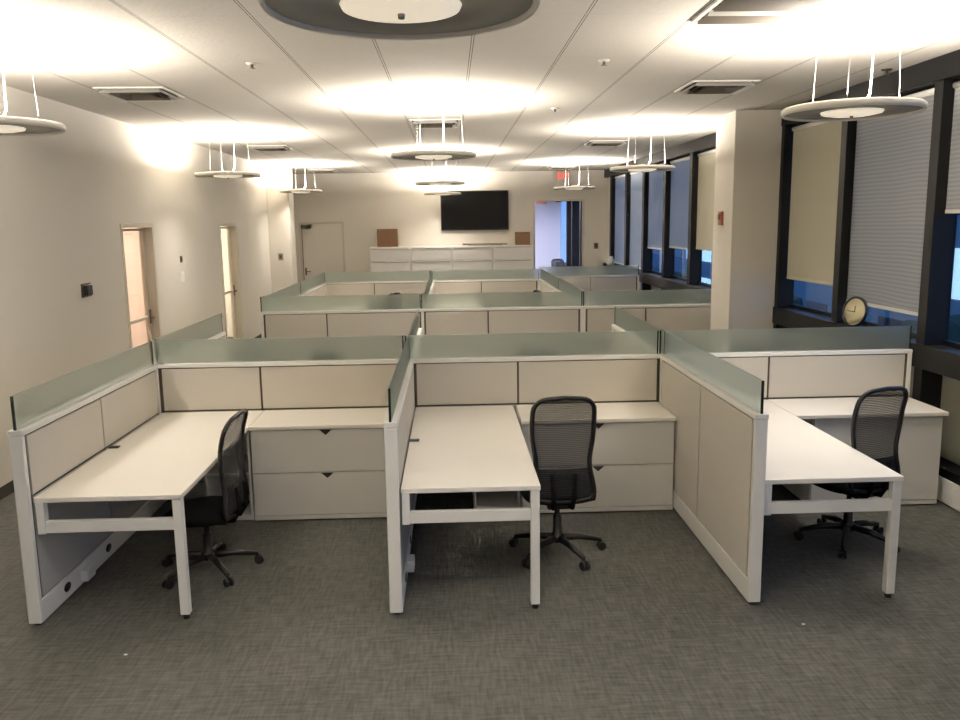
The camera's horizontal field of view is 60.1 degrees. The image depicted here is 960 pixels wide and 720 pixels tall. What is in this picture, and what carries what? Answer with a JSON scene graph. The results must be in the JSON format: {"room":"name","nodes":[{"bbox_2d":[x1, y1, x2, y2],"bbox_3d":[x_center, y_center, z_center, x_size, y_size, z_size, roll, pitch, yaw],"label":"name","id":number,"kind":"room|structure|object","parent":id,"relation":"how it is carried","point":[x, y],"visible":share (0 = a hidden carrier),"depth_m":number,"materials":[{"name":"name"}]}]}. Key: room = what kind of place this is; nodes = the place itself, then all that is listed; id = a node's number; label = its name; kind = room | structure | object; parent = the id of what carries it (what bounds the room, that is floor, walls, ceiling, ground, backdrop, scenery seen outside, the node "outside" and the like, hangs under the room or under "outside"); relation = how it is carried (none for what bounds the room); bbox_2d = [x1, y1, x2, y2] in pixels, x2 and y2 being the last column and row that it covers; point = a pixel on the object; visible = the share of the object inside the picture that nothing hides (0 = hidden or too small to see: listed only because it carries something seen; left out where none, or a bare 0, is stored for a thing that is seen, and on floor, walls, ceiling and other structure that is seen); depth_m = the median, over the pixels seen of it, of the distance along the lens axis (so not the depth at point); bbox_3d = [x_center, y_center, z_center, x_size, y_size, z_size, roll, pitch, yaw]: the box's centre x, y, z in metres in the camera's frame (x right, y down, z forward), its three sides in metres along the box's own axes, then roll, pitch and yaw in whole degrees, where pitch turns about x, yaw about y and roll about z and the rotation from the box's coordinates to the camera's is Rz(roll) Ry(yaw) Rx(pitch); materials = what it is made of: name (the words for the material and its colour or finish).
{"room":"open-plan office","nodes":[
{"label":"open-plan office","id":0,"kind":"room"},
{"bbox_2d":[0,84,271,486],"bbox_3d":[-4.062,-0.685,7.497,0.150,3.380,25.300,-1,9,-2],"label":"wall","id":1,"kind":"structure","parent":0,"point":[65,197],"depth_m":8.71,"materials":[{"name":"paint"}]},
{"bbox_2d":[81,282,92,297],"bbox_3d":[-3.990,-0.714,8.458,0.060,0.140,0.220,-1,9,-2],"label":"thermostat","id":2,"kind":"object","parent":1,"relation":"attached to","point":[86,288],"visible":1,"depth_m":8.38,"materials":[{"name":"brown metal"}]},
{"bbox_2d":[0,334,261,499],"bbox_3d":[-3.958,0.931,7.768,0.012,0.100,25.300,-1,9,-2],"label":"baseboard","id":3,"kind":"structure","parent":1,"relation":"attached to","point":[7,489],"depth_m":6.88,"materials":[{"name":"grey plastic"}]},
{"bbox_2d":[119,223,161,348],"bbox_3d":[-4.143,-0.524,10.046,0.172,2.230,1.040,-1,9,-2],"label":"door","id":4,"kind":"structure","parent":1,"relation":"in","point":[145,230],"depth_m":10.40,"materials":[{"name":"beige paint"}]},
{"bbox_2d":[219,223,243,338],"bbox_3d":[-4.292,-1.194,14.098,0.172,2.230,1.100,-1,9,-2],"label":"door","id":5,"kind":"structure","parent":1,"relation":"in","point":[232,238],"depth_m":14.53,"materials":[{"name":"beige paint"}]},
{"bbox_2d":[123,226,232,347],"bbox_3d":[-5.742,-1.176,12.526,2.848,2.750,7.900,-1,9,-2],"label":"wall","id":6,"kind":"structure","parent":0,"point":[131,238],"depth_m":12.16,"materials":[{"name":"beige paint"}]},
{"bbox_2d":[265,165,297,292],"bbox_3d":[-4.130,-2.326,17.390,0.440,3.380,0.550,-1,9,-2],"label":"wall","id":7,"kind":"structure","parent":0,"point":[280,206],"depth_m":17.07,"materials":[{"name":"paint"}]},
{"bbox_2d":[292,170,607,282],"bbox_3d":[-0.741,-2.836,20.169,7.720,3.380,0.150,-1,9,-2],"label":"wall","id":8,"kind":"structure","parent":0,"point":[366,203],"depth_m":19.94,"materials":[{"name":"paint"}]},
{"bbox_2d":[299,222,345,280],"bbox_3d":[-3.786,-2.199,20.046,1.060,2.250,0.081,-1,9,-2],"label":"door","id":9,"kind":"structure","parent":8,"relation":"in","point":[321,243],"depth_m":19.99,"materials":[{"name":"beige paint"}]},
{"bbox_2d":[440,190,508,230],"bbox_3d":[-0.128,-3.596,19.950,1.630,0.935,0.079,-1,9,-2],"label":"television","id":10,"kind":"object","parent":8,"relation":"attached to","point":[486,209],"visible":0.9,"depth_m":19.91,"materials":[{"name":"black plastic"}]},
{"bbox_2d":[533,199,584,268],"bbox_3d":[1.917,-2.558,20.312,1.250,2.710,0.172,-1,9,-2],"label":"trim","id":11,"kind":"structure","parent":8,"relation":"attached to","point":[534,200],"depth_m":20.11,"materials":[{"name":"beige paint"}]},
{"bbox_2d":[615,174,624,264],"bbox_3d":[3.167,-3.125,18.515,0.052,1.981,1.510,-1,9,-2],"label":"window blind","id":12,"kind":"object","parent":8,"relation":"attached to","point":[620,180],"visible":0.57,"depth_m":18.71,"materials":[{"name":"fabric"}]},
{"bbox_2d":[937,475,959,511],"bbox_3d":[3.590,0.726,8.011,0.200,0.188,25.300,-1,9,-2],"label":"trim","id":13,"kind":"structure","parent":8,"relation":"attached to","point":[948,492],"depth_m":6.29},
{"bbox_2d":[0,337,959,719],"bbox_3d":[-1.823,0.186,12.743,11.040,0.120,35.200,-1,9,-2],"label":"floor","id":14,"kind":"structure","parent":0,"point":[655,628],"depth_m":4.53,"materials":[{"name":"grey carpet"}]},
{"bbox_2d":[7,341,166,624],"bbox_3d":[-2.493,0.668,5.534,0.119,1.309,2.105,-1,9,-2],"label":"wall","id":15,"kind":"structure","parent":14,"relation":"on","point":[60,424],"depth_m":5.00,"materials":[{"name":"beige fabric"}]},
{"bbox_2d":[33,411,263,618],"bbox_3d":[-2.069,0.936,5.606,0.798,0.745,2.060,-1,9,-2],"label":"desk","id":16,"kind":"object","parent":14,"relation":"on","point":[167,456],"visible":0.97,"depth_m":4.88,"materials":[{"name":"white laminate"}]},
{"bbox_2d":[33,411,263,502],"bbox_3d":[-2.074,0.591,5.549,0.798,0.030,2.060,-1,9,-2],"label":"countertop","id":17,"kind":"structure","parent":16,"relation":"on","point":[167,456],"depth_m":5.14,"materials":[{"name":"white laminate"}]},
{"bbox_2d":[154,313,225,339],"bbox_3d":[-2.589,0.327,7.596,0.078,1.309,1.920,-1,9,-2],"label":"wall","id":18,"kind":"structure","parent":14,"relation":"on","point":[209,328],"depth_m":7.78,"materials":[{"name":"grey glass"}]},
{"bbox_2d":[162,408,263,589],"bbox_3d":[-1.753,0.835,5.265,0.649,1.045,0.640,0,9,3],"label":"chair","id":19,"kind":"object","parent":14,"relation":"on","point":[205,511],"visible":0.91,"depth_m":5.18,"materials":[{"name":"fabric"}]},
{"bbox_2d":[204,430,254,519],"bbox_3d":[-1.879,0.820,6.388,0.348,0.693,0.495,-1,9,-2],"label":"open shelf","id":20,"kind":"object","parent":14,"relation":"on","point":[212,483],"visible":0.27,"depth_m":6.21,"materials":[{"name":"grey metal"}]},
{"bbox_2d":[263,272,326,296],"bbox_3d":[-2.787,-0.563,12.979,0.078,1.309,5.099,-1,9,-2],"label":"wall","id":21,"kind":"structure","parent":14,"relation":"on","point":[316,285],"depth_m":13.50,"materials":[{"name":"grey glass"}]},
{"bbox_2d":[250,428,386,520],"bbox_3d":[-1.140,0.811,6.401,1.108,0.705,0.519,-1,9,-2],"label":"base cabinet","id":22,"kind":"object","parent":14,"relation":"on","point":[303,474],"visible":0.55,"depth_m":6.15,"materials":[{"name":"grey metal"}]},
{"bbox_2d":[249,408,387,430],"bbox_3d":[-1.142,0.447,6.338,1.112,0.030,0.545,-1,9,-2],"label":"countertop","id":23,"kind":"structure","parent":22,"relation":"on","point":[351,417],"depth_m":6.25,"materials":[{"name":"white laminate"}]},
{"bbox_2d":[369,246,410,271],"bbox_3d":[-2.124,-1.898,19.951,0.968,1.640,0.475,-1,9,-2],"label":"file cabinet","id":24,"kind":"object","parent":14,"relation":"on","point":[398,258],"visible":0.34,"depth_m":19.64,"materials":[{"name":"grey metal"}]},
{"bbox_2d":[377,229,397,246],"bbox_3d":[-2.200,-2.912,19.773,0.480,0.421,0.342,-1,9,-4],"label":"cardboard box","id":25,"kind":"object","parent":24,"relation":"on","point":[385,237],"visible":1,"depth_m":19.61,"materials":[{"name":"cardboard"}]},
{"bbox_2d":[383,336,416,613],"bbox_3d":[-0.497,0.628,5.601,0.119,1.309,2.105,-1,9,-2],"label":"wall","id":26,"kind":"structure","parent":14,"relation":"on","point":[398,421],"depth_m":4.66,"materials":[{"name":"white metal"}]},
{"bbox_2d":[408,310,421,334],"bbox_3d":[-0.593,0.287,7.663,0.078,1.309,1.920,-1,9,-2],"label":"wall","id":27,"kind":"structure","parent":14,"relation":"on","point":[414,330],"depth_m":7.96,"materials":[{"name":"grey glass"}]},
{"bbox_2d":[423,272,434,293],"bbox_3d":[-0.791,-0.603,13.046,0.078,1.309,5.099,-1,9,-2],"label":"wall","id":28,"kind":"structure","parent":14,"relation":"on","point":[431,282],"depth_m":13.35,"materials":[{"name":"grey glass"}]},
{"bbox_2d":[323,269,538,297],"bbox_3d":[-0.900,-1.025,15.599,4.035,1.309,0.078,-1,9,-2],"label":"wall","id":29,"kind":"structure","parent":14,"relation":"on","point":[497,280],"depth_m":15.51,"materials":[{"name":"beige fabric"}]},
{"bbox_2d":[411,246,451,270],"bbox_3d":[-1.153,-1.917,19.984,0.968,1.640,0.475,-1,9,-2],"label":"file cabinet","id":30,"kind":"object","parent":14,"relation":"on","point":[423,258],"visible":0.34,"depth_m":19.67,"materials":[{"name":"grey metal"}]},
{"bbox_2d":[401,405,540,608],"bbox_3d":[-0.083,0.896,5.673,0.778,0.745,2.060,-1,9,-2],"label":"desk","id":31,"kind":"object","parent":14,"relation":"on","point":[455,448],"visible":1,"depth_m":5.02,"materials":[{"name":"white laminate"}]},
{"bbox_2d":[401,405,540,493],"bbox_3d":[-0.088,0.551,5.616,0.778,0.030,2.060,-1,9,-2],"label":"countertop","id":32,"kind":"structure","parent":31,"relation":"on","point":[458,448],"depth_m":5.27,"materials":[{"name":"white laminate"}]},
{"bbox_2d":[452,245,492,269],"bbox_3d":[-0.181,-1.937,20.016,0.968,1.640,0.475,-1,9,-2],"label":"file cabinet","id":33,"kind":"object","parent":14,"relation":"on","point":[464,257],"visible":0.39,"depth_m":19.71,"materials":[{"name":"grey metal"}]},
{"bbox_2d":[463,243,507,245],"bbox_3d":[0.123,-2.769,19.830,1.080,0.055,0.123,-1,9,-2],"label":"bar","id":34,"kind":"object","parent":33,"relation":"on","point":[468,244],"visible":1,"depth_m":19.77,"materials":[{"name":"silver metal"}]},
{"bbox_2d":[260,289,710,344],"bbox_3d":[0.289,-0.200,10.526,6.040,1.309,0.078,-1,9,-2],"label":"wall","id":35,"kind":"structure","parent":14,"relation":"on","point":[511,312],"depth_m":10.43,"materials":[{"name":"beige fabric"}]},
{"bbox_2d":[472,409,519,508],"bbox_3d":[0.117,0.780,6.455,0.348,0.693,0.495,-1,9,-2],"label":"open shelf","id":36,"kind":"object","parent":14,"relation":"on","point":[493,499],"visible":0.31,"depth_m":6.43,"materials":[{"name":"grey metal"}]},
{"bbox_2d":[493,244,532,269],"bbox_3d":[0.791,-1.956,20.049,0.968,1.640,0.475,-1,9,-2],"label":"file cabinet","id":37,"kind":"object","parent":14,"relation":"on","point":[504,256],"visible":0.31,"depth_m":19.73,"materials":[{"name":"grey metal"}]},
{"bbox_2d":[515,232,529,244],"bbox_3d":[1.018,-2.917,19.890,0.340,0.301,0.302,-1,9,-1],"label":"cardboard box","id":38,"kind":"object","parent":37,"relation":"on","point":[521,238],"visible":1,"depth_m":19.74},
{"bbox_2d":[149,326,912,500],"bbox_3d":[0.457,0.430,6.711,6.096,1.309,0.078,-1,9,-2],"label":"wall","id":39,"kind":"structure","parent":14,"relation":"on","point":[346,372],"depth_m":6.62,"materials":[{"name":"beige fabric"}]},
{"bbox_2d":[509,396,606,570],"bbox_3d":[0.522,0.733,5.445,0.640,1.123,0.649,-2,9,-5],"label":"chair","id":40,"kind":"object","parent":14,"relation":"on","point":[562,429],"visible":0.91,"depth_m":5.20,"materials":[{"name":"fabric"}]},
{"bbox_2d":[551,259,564,266],"bbox_3d":[2.303,-2.310,23.624,0.640,1.123,0.649,-5,10,-22],"label":"chair","id":41,"kind":"object","parent":14,"relation":"on","point":[555,262],"visible":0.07,"depth_m":23.78,"materials":[{"name":"fabric"}]},
{"bbox_2d":[539,269,583,305],"bbox_3d":[1.245,-0.644,13.114,0.078,1.309,5.099,-1,9,-2],"label":"wall","id":42,"kind":"structure","parent":14,"relation":"on","point":[548,282],"depth_m":13.53,"materials":[{"name":"glass"}]},
{"bbox_2d":[539,265,638,290],"bbox_3d":[2.149,-1.196,16.363,1.965,1.309,0.078,-1,9,-2],"label":"wall","id":43,"kind":"structure","parent":14,"relation":"on","point":[624,277],"depth_m":16.28,"materials":[{"name":"grey glass"}]},
{"bbox_2d":[516,409,673,512],"bbox_3d":[0.876,0.771,6.469,1.148,0.705,0.519,-1,9,-2],"label":"base cabinet","id":44,"kind":"object","parent":14,"relation":"on","point":[632,462],"visible":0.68,"depth_m":6.23,"materials":[{"name":"grey metal"}]},
{"bbox_2d":[516,402,675,423],"bbox_3d":[0.874,0.407,6.405,1.152,0.030,0.545,-1,9,-2],"label":"countertop","id":45,"kind":"structure","parent":44,"relation":"on","point":[627,411],"depth_m":6.32,"materials":[{"name":"white laminate"}]},
{"bbox_2d":[611,306,768,603],"bbox_3d":[1.503,0.425,6.655,0.119,1.309,4.105,-1,9,-2],"label":"wall","id":46,"kind":"structure","parent":14,"relation":"on","point":[721,423],"depth_m":5.23,"materials":[{"name":"beige fabric"}]},
{"bbox_2d":[710,110,781,329],"bbox_3d":[3.191,-1.185,9.881,0.645,3.380,0.680,-1,9,-2],"label":"column","id":47,"kind":"structure","parent":14,"relation":"on","point":[748,142],"depth_m":9.52,"materials":[{"name":"paint"}]},
{"bbox_2d":[763,400,903,597],"bbox_3d":[1.963,0.856,5.741,0.798,0.745,2.060,-1,9,-2],"label":"desk","id":48,"kind":"object","parent":14,"relation":"on","point":[798,452],"visible":0.73,"depth_m":4.80,"materials":[{"name":"white laminate"}]},
{"bbox_2d":[763,400,903,484],"bbox_3d":[1.958,0.511,5.684,0.798,0.030,2.060,-1,9,-2],"label":"countertop","id":49,"kind":"structure","parent":48,"relation":"on","point":[798,452],"depth_m":5.05,"materials":[{"name":"white laminate"}]},
{"bbox_2d":[794,386,908,558],"bbox_3d":[2.504,0.683,5.574,0.640,1.123,0.649,-4,10,-20],"label":"chair","id":50,"kind":"object","parent":14,"relation":"on","point":[878,413],"visible":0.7,"depth_m":5.34,"materials":[{"name":"fabric"}]},
{"bbox_2d":[782,416,942,504],"bbox_3d":[2.986,0.730,6.532,0.985,0.705,0.535,-1,9,-2],"label":"base cabinet","id":51,"kind":"object","parent":14,"relation":"on","point":[919,447],"visible":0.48,"depth_m":6.28,"materials":[{"name":"grey metal"}]},
{"bbox_2d":[767,397,948,418],"bbox_3d":[2.914,0.368,6.459,1.160,0.030,0.575,-1,9,-2],"label":"countertop","id":52,"kind":"structure","parent":51,"relation":"on","point":[810,408],"depth_m":6.37,"materials":[{"name":"white laminate"}]},
{"bbox_2d":[0,0,959,173],"bbox_3d":[-0.078,-2.504,7.423,7.900,0.120,25.460,-1,9,-2],"label":"ceiling","id":53,"kind":"structure","parent":0,"point":[344,104],"depth_m":6.66,"materials":[{"name":"paint"}]},
{"bbox_2d":[0,39,65,135],"bbox_3d":[-3.188,-1.768,5.392,0.848,0.580,0.848,-1,9,-2],"label":"pendant","id":54,"kind":"object","parent":53,"relation":"hanging from","point":[9,125],"visible":1,"depth_m":5.38,"materials":[{"name":"white metal"}]},
{"bbox_2d":[92,86,184,101],"bbox_3d":[-3.043,-2.380,7.436,0.600,0.044,0.600,-1,9,-2],"label":"ceiling vent","id":55,"kind":"object","parent":53,"relation":"in","point":[151,93],"visible":1,"depth_m":7.34,"materials":[{"name":"metal"}]},
{"bbox_2d":[194,133,260,178],"bbox_3d":[-3.342,-2.687,10.945,0.848,0.580,0.848,-1,9,-2],"label":"pendant","id":56,"kind":"object","parent":53,"relation":"hanging from","point":[211,174],"visible":1,"depth_m":10.83,"materials":[{"name":"white metal"}]},
{"bbox_2d":[246,145,292,151],"bbox_3d":[-3.241,-3.272,12.829,0.600,0.044,0.600,-1,9,-2],"label":"ceiling vent","id":57,"kind":"object","parent":53,"relation":"in","point":[259,148],"visible":1,"depth_m":12.63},
{"bbox_2d":[279,164,321,193],"bbox_3d":[-3.600,-3.624,16.612,0.848,0.580,0.848,-1,9,-2],"label":"pendant","id":58,"kind":"object","parent":53,"relation":"hanging from","point":[290,190],"visible":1,"depth_m":16.39,"materials":[{"name":"white metal"}]},
{"bbox_2d":[307,169,337,172],"bbox_3d":[-3.481,-4.193,18.399,0.600,0.044,0.600,-1,9,-2],"label":"ceiling vent","id":59,"kind":"object","parent":53,"relation":"in","point":[310,170],"visible":1,"depth_m":18.20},
{"bbox_2d":[258,0,539,39],"bbox_3d":[-0.245,-1.329,2.494,0.848,0.580,0.848,-1,9,-2],"label":"pendant","id":60,"kind":"object","parent":53,"relation":"hanging from","point":[370,19],"visible":1,"depth_m":2.63,"materials":[{"name":"grey metal"}]},
{"bbox_2d":[391,99,475,160],"bbox_3d":[-0.467,-2.283,8.262,0.848,0.580,0.848,-1,9,-2],"label":"pendant","id":61,"kind":"object","parent":53,"relation":"hanging from","point":[438,154],"visible":1,"depth_m":8.16,"materials":[{"name":"white metal"}]},
{"bbox_2d":[409,119,460,128],"bbox_3d":[-0.534,-2.834,9.958,0.600,0.044,0.600,-1,9,-2],"label":"ceiling vent","id":62,"kind":"object","parent":53,"relation":"in","point":[416,123],"visible":1,"depth_m":9.77,"materials":[{"name":"metal"}]},
{"bbox_2d":[415,160,464,185],"bbox_3d":[-0.680,-3.244,14.074,0.848,0.580,0.848,-1,9,-2],"label":"pendant","id":63,"kind":"object","parent":53,"relation":"hanging from","point":[438,182],"visible":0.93,"depth_m":13.94,"materials":[{"name":"white metal"}]},
{"bbox_2d":[424,170,460,195],"bbox_3d":[-0.866,-4.080,19.122,0.848,0.580,0.848,-1,9,-2],"label":"pendant","id":64,"kind":"object","parent":53,"relation":"hanging from","point":[442,193],"visible":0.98,"depth_m":18.92,"materials":[{"name":"white metal"}]},
{"bbox_2d":[556,169,569,180],"bbox_3d":[1.962,-4.351,19.536,0.320,0.260,0.100,-1,9,-2],"label":"exit sign","id":65,"kind":"object","parent":53,"relation":"hanging from","point":[562,175],"visible":0.95,"depth_m":19.52,"materials":[{"name":"plastic"}]},
{"bbox_2d":[553,161,594,190],"bbox_3d":[1.929,-3.767,16.994,0.848,0.580,0.848,-1,9,-2],"label":"pendant","id":66,"kind":"object","parent":53,"relation":"hanging from","point":[574,187],"visible":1,"depth_m":16.86,"materials":[{"name":"white metal"}]},
{"bbox_2d":[584,140,629,146],"bbox_3d":[1.947,-3.342,12.805,0.600,0.044,0.600,-1,9,-2],"label":"ceiling vent","id":67,"kind":"object","parent":53,"relation":"in","point":[592,143],"visible":0.98,"depth_m":12.61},
{"bbox_2d":[610,126,674,172],"bbox_3d":[2.133,-2.755,10.881,0.848,0.580,0.848,-1,9,-2],"label":"pendant","id":68,"kind":"object","parent":53,"relation":"hanging from","point":[642,168],"visible":1,"depth_m":10.77,"materials":[{"name":"white metal"}]},
{"bbox_2d":[674,80,760,94],"bbox_3d":[2.141,-2.470,7.530,0.600,0.044,0.600,-1,9,-2],"label":"ceiling vent","id":69,"kind":"object","parent":53,"relation":"in","point":[695,87],"visible":1,"depth_m":7.44,"materials":[{"name":"metal"}]},
{"bbox_2d":[691,0,830,24],"bbox_3d":[1.624,-1.980,4.580,0.640,0.029,1.000,-1,9,-2],"label":"ceiling vent","id":70,"kind":"object","parent":53,"relation":"in","point":[719,11],"visible":1,"depth_m":4.80,"materials":[{"name":"metal"}]},
{"bbox_2d":[781,13,927,121],"bbox_3d":[2.352,-1.817,5.212,0.848,0.580,0.848,-1,9,-2],"label":"pendant","id":71,"kind":"object","parent":53,"relation":"hanging from","point":[863,108],"visible":1,"depth_m":5.13,"materials":[{"name":"white metal"}]},
{"bbox_2d":[535,201,560,268],"bbox_3d":[1.419,-3.465,24.937,3.240,3.000,9.300,-1,9,-2],"label":"wall","id":72,"kind":"structure","parent":0,"point":[547,216],"depth_m":29.37,"materials":[{"name":"grey paint"}]},
{"bbox_2d":[566,201,570,265],"bbox_3d":[2.862,-4.003,26.219,0.250,2.100,0.160,-1,9,-2],"label":"trim","id":73,"kind":"structure","parent":72,"relation":"attached to","point":[568,203],"depth_m":26.16,"materials":[{"name":"brown metal"}]},
{"bbox_2d":[571,201,579,265],"bbox_3d":[2.902,-3.824,25.135,0.250,2.100,0.160,-1,9,-2],"label":"trim","id":74,"kind":"structure","parent":72,"relation":"attached to","point":[575,205],"depth_m":25.06,"materials":[{"name":"brown metal"}]},
{"bbox_2d":[579,201,580,265],"bbox_3d":[2.959,-3.563,23.557,0.250,2.100,0.160,-1,9,-2],"label":"trim","id":75,"kind":"structure","parent":72,"relation":"attached to","point":[580,201],"depth_m":23.56,"materials":[{"name":"brown metal"}]},
{"bbox_2d":[639,282,959,464],"bbox_3d":[3.672,0.212,7.929,0.020,0.710,25.300,-1,9,-2],"label":"wall","id":76,"kind":"structure","parent":0,"point":[950,393],"depth_m":6.55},
{"bbox_2d":[607,177,609,257],"bbox_3d":[3.175,-2.852,19.930,0.130,3.380,0.900,-1,9,-2],"label":"trim","id":77,"kind":"structure","parent":76,"relation":"attached to","point":[608,203],"depth_m":19.98,"materials":[{"name":"paint"}]},
{"bbox_2d":[609,176,615,263],"bbox_3d":[3.143,-2.780,19.434,0.190,3.000,0.160,-1,9,-2],"label":"trim","id":78,"kind":"structure","parent":76,"relation":"attached to","point":[612,178],"depth_m":19.28,"materials":[{"name":"brown metal"}]},
{"bbox_2d":[624,172,630,264],"bbox_3d":[3.203,-2.509,17.797,0.190,3.000,0.160,-1,9,-2],"label":"trim","id":79,"kind":"structure","parent":76,"relation":"attached to","point":[627,174],"depth_m":17.65,"materials":[{"name":"brown metal"}]},
{"bbox_2d":[630,172,642,268],"bbox_3d":[3.225,-2.861,16.918,0.052,1.981,1.510,-1,9,-2],"label":"window blind","id":80,"kind":"object","parent":76,"relation":"attached to","point":[636,177],"visible":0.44,"depth_m":17.09,"materials":[{"name":"fabric"}]},
{"bbox_2d":[640,172,652,289],"bbox_3d":[3.262,-2.245,16.200,0.190,3.000,0.160,-1,9,-2],"label":"trim","id":81,"kind":"structure","parent":76,"relation":"attached to","point":[646,253],"depth_m":16.11,"materials":[{"name":"brown metal"}]},
{"bbox_2d":[650,164,660,274],"bbox_3d":[3.354,-2.594,15.334,0.030,2.030,1.540,-1,9,-2],"label":"window","id":82,"kind":"structure","parent":76,"relation":"in","point":[651,271],"depth_m":15.79,"materials":[{"name":"brown metal"}]},
{"bbox_2d":[647,163,663,249],"bbox_3d":[3.281,-2.815,15.295,0.052,1.541,1.490,-1,9,-2],"label":"window blind","id":83,"kind":"object","parent":82,"relation":"attached to","point":[655,207],"visible":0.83,"depth_m":15.45,"materials":[{"name":"fabric"}]},
{"bbox_2d":[661,160,674,289],"bbox_3d":[3.320,-1.984,14.622,0.190,3.000,0.160,-1,9,-2],"label":"trim","id":84,"kind":"structure","parent":76,"relation":"attached to","point":[668,254],"depth_m":14.52,"materials":[{"name":"brown metal"}]},
{"bbox_2d":[672,156,687,280],"bbox_3d":[3.412,-2.333,13.756,0.030,2.030,1.540,-1,9,-2],"label":"window","id":85,"kind":"structure","parent":76,"relation":"in","point":[674,277],"depth_m":14.13,"materials":[{"name":"brown metal"}]},
{"bbox_2d":[669,156,689,249],"bbox_3d":[3.338,-2.584,13.712,0.052,1.481,1.490,-1,9,-2],"label":"window blind","id":86,"kind":"object","parent":85,"relation":"attached to","point":[679,195],"visible":0.59,"depth_m":13.82,"materials":[{"name":"fabric"}]},
{"bbox_2d":[687,152,701,284],"bbox_3d":[3.378,-1.723,13.045,0.190,3.000,0.160,-1,9,-2],"label":"trim","id":87,"kind":"structure","parent":76,"relation":"attached to","point":[694,256],"depth_m":12.94,"materials":[{"name":"brown metal"}]},
{"bbox_2d":[699,148,715,286],"bbox_3d":[3.469,-2.075,12.194,0.030,2.030,1.510,-1,9,-2],"label":"window","id":88,"kind":"structure","parent":76,"relation":"in","point":[700,283],"depth_m":12.71,"materials":[{"name":"brown metal"}]},
{"bbox_2d":[696,149,715,250],"bbox_3d":[3.395,-2.335,12.148,0.052,1.461,1.460,-1,9,-2],"label":"window blind","id":89,"kind":"object","parent":88,"relation":"attached to","point":[706,163],"visible":0.61,"depth_m":12.41,"materials":[{"name":"beige fabric"}]},
{"bbox_2d":[603,263,959,380],"bbox_3d":[3.583,-0.230,7.853,0.225,0.190,25.300,-1,9,-2],"label":"trim","id":90,"kind":"structure","parent":76,"relation":"attached to","point":[943,360],"depth_m":8.36,"materials":[{"name":"brown metal"}]},
{"bbox_2d":[842,296,868,326],"bbox_3d":[3.508,-0.453,7.762,0.081,0.283,0.286,-5,10,-22],"label":"wall clock","id":91,"kind":"object","parent":90,"relation":"on","point":[855,310],"visible":1,"depth_m":7.75,"materials":[{"name":"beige plastic"}]},
{"bbox_2d":[604,49,959,177],"bbox_3d":[3.554,-2.415,7.490,0.220,0.180,25.300,-1,9,-2],"label":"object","id":92,"kind":"structure","parent":76,"relation":"attached to","point":[921,76],"depth_m":7.12,"materials":[{"name":"brown metal"}]},
{"bbox_2d":[773,125,797,327],"bbox_3d":[3.506,-1.145,9.554,0.190,3.000,0.160,-1,9,-2],"label":"trim","id":93,"kind":"structure","parent":76,"relation":"attached to","point":[784,287],"depth_m":9.42,"materials":[{"name":"brown metal"}]},
{"bbox_2d":[790,122,830,316],"bbox_3d":[3.596,-1.502,8.733,0.030,2.030,1.450,-1,9,-2],"label":"window","id":94,"kind":"structure","parent":76,"relation":"in","point":[795,306],"depth_m":9.01,"materials":[{"name":"brown metal"}]},
{"bbox_2d":[787,121,841,285],"bbox_3d":[3.525,-1.650,8.681,0.052,1.681,1.350,-1,9,-2],"label":"window blind","id":95,"kind":"object","parent":94,"relation":"attached to","point":[816,145],"visible":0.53,"depth_m":8.73,"materials":[{"name":"beige fabric"}]},
{"bbox_2d":[831,121,856,322],"bbox_3d":[3.560,-0.899,8.066,0.190,3.000,0.120,-1,9,-2],"label":"window mullion","id":96,"kind":"structure","parent":76,"relation":"attached to","point":[849,128],"depth_m":7.95,"materials":[{"name":"brown metal"}]},
{"bbox_2d":[861,87,934,337],"bbox_3d":[3.651,-1.255,7.239,0.030,2.030,1.460,-1,9,-2],"label":"window","id":97,"kind":"structure","parent":76,"relation":"in","point":[865,323],"depth_m":7.61,"materials":[{"name":"brown metal"}]},
{"bbox_2d":[846,88,934,315],"bbox_3d":[3.580,-1.343,7.222,0.052,1.811,1.410,-1,9,-2],"label":"window blind","id":98,"kind":"object","parent":97,"relation":"attached to","point":[892,155],"visible":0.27,"depth_m":7.22,"materials":[{"name":"fabric"}]},
{"bbox_2d":[912,79,959,408],"bbox_3d":[3.615,-0.651,6.567,0.190,3.000,0.120,-1,9,-2],"label":"trim","id":99,"kind":"structure","parent":76,"relation":"attached to","point":[940,228],"depth_m":6.49,"materials":[{"name":"brown metal"}]},
{"bbox_2d":[939,456,959,485],"bbox_3d":[3.593,0.598,7.990,0.190,0.070,25.300,-1,9,-2],"label":"trim","id":100,"kind":"structure","parent":76,"relation":"attached to","point":[949,470],"depth_m":6.35,"materials":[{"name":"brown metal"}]},
{"bbox_2d":[943,340,959,348],"bbox_3d":[3.707,-1.004,5.726,0.030,2.030,1.490,-1,9,-2],"label":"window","id":101,"kind":"structure","parent":76,"relation":"in","point":[953,344],"depth_m":6.48,"materials":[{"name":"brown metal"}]},
{"bbox_2d":[945,81,959,213],"bbox_3d":[3.630,-1.502,5.641,0.052,0.981,1.440,-1,9,-2],"label":"window blind","id":102,"kind":"object","parent":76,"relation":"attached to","point":[953,189],"visible":1,"depth_m":6.29,"materials":[{"name":"fabric"}]},
{"label":"outside","id":103,"kind":"structure","parent":0,"visible":0},
{"bbox_3d":[40.548,-1.979,46.803,75.760,0.200,130.000,-1,9,-2],"label":"ground","id":104,"kind":"structure","parent":103,"visible":0},
{"bbox_2d":[652,213,959,325],"bbox_3d":[19.535,-5.280,40.414,8.050,9.000,90.000,-1,9,-2],"label":"office building","id":105,"kind":"structure","parent":104,"relation":"on","point":[813,295],"depth_m":37.92,"materials":[{"name":"glass"}]},
{"bbox_2d":[899,314,959,342],"bbox_3d":[11.346,0.748,20.374,3.308,3.910,3.136,-7,11,-34],"label":"street tree","id":106,"kind":"object","parent":104,"relation":"on","point":[954,320],"visible":0.05,"depth_m":19.42,"materials":[{"name":"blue plant"}]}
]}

